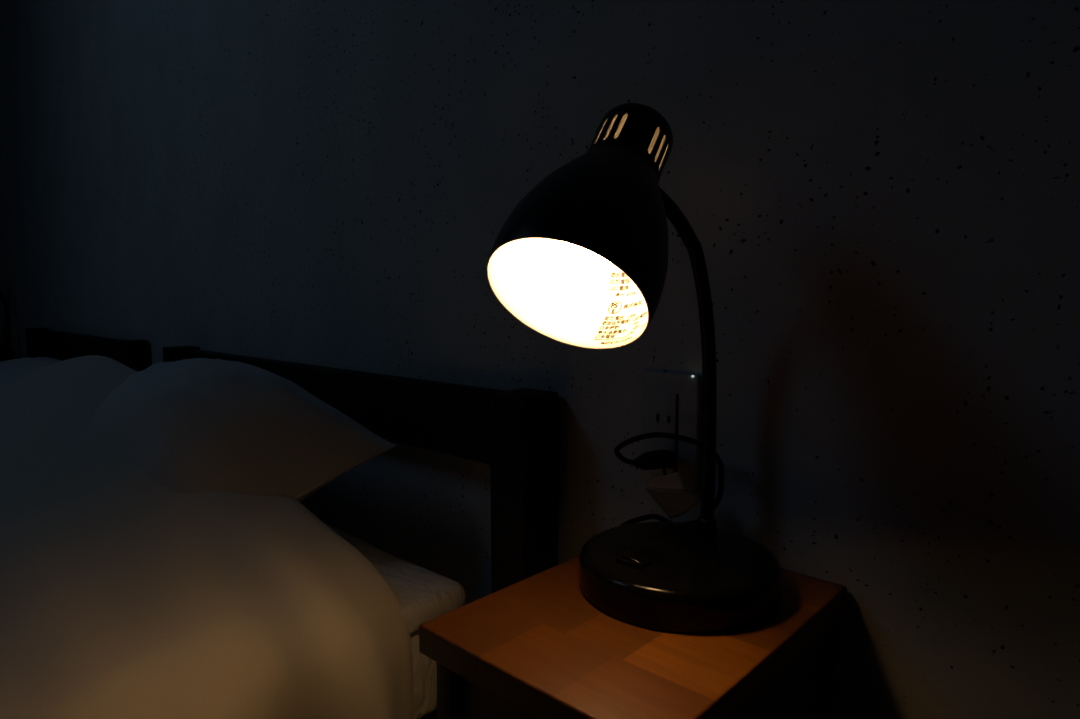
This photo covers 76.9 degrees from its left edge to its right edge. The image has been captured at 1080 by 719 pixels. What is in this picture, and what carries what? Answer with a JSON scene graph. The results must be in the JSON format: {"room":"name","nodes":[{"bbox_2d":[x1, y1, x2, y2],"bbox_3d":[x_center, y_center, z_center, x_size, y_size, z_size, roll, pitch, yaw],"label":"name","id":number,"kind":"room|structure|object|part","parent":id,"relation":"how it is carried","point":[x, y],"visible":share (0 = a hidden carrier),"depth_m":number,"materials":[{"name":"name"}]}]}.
{"room":"bedroom","nodes":[
{"label":"bedroom","id":0,"kind":"room"},
{"bbox_2d":[0,0,1079,718],"bbox_3d":[-0.277,-0.719,1.109,6.800,2.970,0.120,5,7,43],"label":"wall","id":1,"kind":"structure","parent":0,"point":[880,198],"depth_m":0.69,"materials":[{"name":"paint"}]},
{"bbox_2d":[640,370,700,493],"bbox_3d":[0.134,0.074,0.708,0.070,0.122,0.010,5,7,43],"label":"wall outlet","id":2,"kind":"object","parent":1,"relation":"attached to","point":[670,401],"visible":0.79,"depth_m":0.70,"materials":[{"name":"white plastic"}]},
{"bbox_3d":[-1.138,0.794,0.319,6.800,0.100,2.447,5,7,43],"label":"floor","id":3,"kind":"structure","parent":0,"visible":0},
{"bbox_2d":[25,327,149,371],"bbox_3d":[-2.144,0.311,1.450,1.144,0.658,2.057,5,7,43],"label":"bed","id":4,"kind":"object","parent":3,"relation":"on","point":[40,342],"visible":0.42,"depth_m":2.07,"materials":[{"name":"black wood"}]},
{"bbox_3d":[-1.862,0.211,2.546,0.056,0.658,0.062,5,7,43],"label":"headboard post","id":5,"kind":"part","parent":4,"relation":"part of","materials":[{"name":"black wood"}]},
{"bbox_3d":[-1.459,-0.034,2.157,1.032,0.090,0.032,5,7,43],"label":"headboard rail","id":6,"kind":"part","parent":4,"relation":"part of","materials":[{"name":"black wood"}]},
{"bbox_3d":[-1.066,0.278,1.807,0.056,0.658,0.062,5,7,43],"label":"headboard post","id":7,"kind":"part","parent":4,"relation":"part of","materials":[{"name":"black wood"}]},
{"bbox_3d":[-2.151,0.291,1.477,1.033,0.150,1.904,5,7,43],"label":"mattress","id":8,"kind":"object","parent":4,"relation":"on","visible":0},
{"bbox_2d":[0,357,60,386],"bbox_3d":[-1.500,0.086,1.956,0.720,0.172,0.334,5,7,43],"label":"pillow","id":9,"kind":"object","parent":8,"relation":"on","point":[13,370],"visible":0.15,"depth_m":1.87,"materials":[{"name":"white fabric"}]},
{"bbox_2d":[163,346,557,718],"bbox_3d":[-1.097,0.399,0.478,1.144,0.658,2.057,5,7,43],"label":"bed","id":10,"kind":"object","parent":3,"relation":"on","point":[514,432],"visible":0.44,"depth_m":0.82,"materials":[{"name":"black wood"}]},
{"bbox_3d":[-0.814,0.299,1.574,0.056,0.658,0.062,5,7,43],"label":"headboard post","id":11,"kind":"part","parent":10,"relation":"part of","materials":[{"name":"black wood"}]},
{"bbox_3d":[-0.412,0.055,1.184,1.032,0.090,0.032,5,7,43],"label":"headboard rail","id":12,"kind":"part","parent":10,"relation":"part of","materials":[{"name":"black wood"}]},
{"bbox_2d":[325,523,465,718],"bbox_3d":[-1.104,0.380,0.504,1.033,0.150,1.904,5,7,43],"label":"mattress","id":13,"kind":"object","parent":10,"relation":"on","point":[423,595],"visible":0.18,"depth_m":0.81,"materials":[{"name":"white fabric"}]},
{"bbox_2d":[0,355,413,718],"bbox_3d":[-1.161,0.363,0.479,1.320,0.594,1.825,5,7,43],"label":"duvet","id":14,"kind":"object","parent":13,"relation":"on","point":[124,595],"visible":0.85,"depth_m":0.71,"materials":[{"name":"white fabric"}]},
{"bbox_2d":[89,358,397,501],"bbox_3d":[-0.485,0.117,1.008,0.595,0.250,0.252,5,7,43],"label":"pillow","id":15,"kind":"object","parent":13,"relation":"on","point":[195,425],"visible":0.64,"depth_m":0.87,"materials":[{"name":"white fabric"}]},
{"bbox_3d":[-0.761,0.537,0.171,0.030,0.100,1.940,5,7,43],"label":"rail","id":16,"kind":"part","parent":10,"relation":"part of","materials":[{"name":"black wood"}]},
{"bbox_3d":[-0.019,0.367,0.835,0.056,0.658,0.062,5,7,43],"label":"headboard post","id":17,"kind":"part","parent":10,"relation":"part of","materials":[{"name":"black wood"}]},
{"bbox_2d":[419,556,846,718],"bbox_3d":[0.086,0.459,0.579,0.217,0.520,0.302,5,7,43],"label":"nightstand","id":18,"kind":"object","parent":3,"relation":"on","point":[533,647],"visible":0.68,"depth_m":0.50,"materials":[{"name":"orange wood"}]},
{"bbox_3d":[0.021,0.465,0.648,0.018,0.497,0.282,5,7,43],"label":"panel","id":19,"kind":"part","parent":18,"relation":"part of","materials":[{"name":"brown wood"}]},
{"bbox_3d":[0.004,0.296,0.477,0.165,0.119,0.016,5,7,43],"label":"drawer","id":20,"kind":"part","parent":18,"relation":"part of","materials":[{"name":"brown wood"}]},
{"bbox_2d":[486,103,780,633],"bbox_3d":[0.080,-0.004,0.555,0.205,0.408,0.271,5,7,43],"label":"desk lamp","id":21,"kind":"object","parent":18,"relation":"on","point":[581,260],"visible":1,"depth_m":0.53,"materials":[{"name":"black metal"}]},
{"bbox_3d":[0.038,-0.088,0.509,0.128,0.163,0.158,5,7,43],"label":"lamp shade","id":22,"kind":"part","parent":21,"relation":"part of","materials":[{"name":"black paint"}]},
{"bbox_3d":[0.041,-0.091,0.513,0.045,0.086,0.078,5,7,43],"label":"light bulb","id":23,"kind":"part","parent":21,"relation":"part of","materials":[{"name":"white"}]},
{"bbox_3d":[0.123,0.130,0.672,0.116,0.114,0.059,2,6,20],"label":"power cord","id":24,"kind":"part","parent":21,"relation":"part of","materials":[{"name":"black plastic"}]},
{"bbox_3d":[0.158,0.476,0.521,0.018,0.497,0.282,5,7,43],"label":"panel","id":25,"kind":"part","parent":18,"relation":"part of","materials":[{"name":"brown wood"}]}
]}

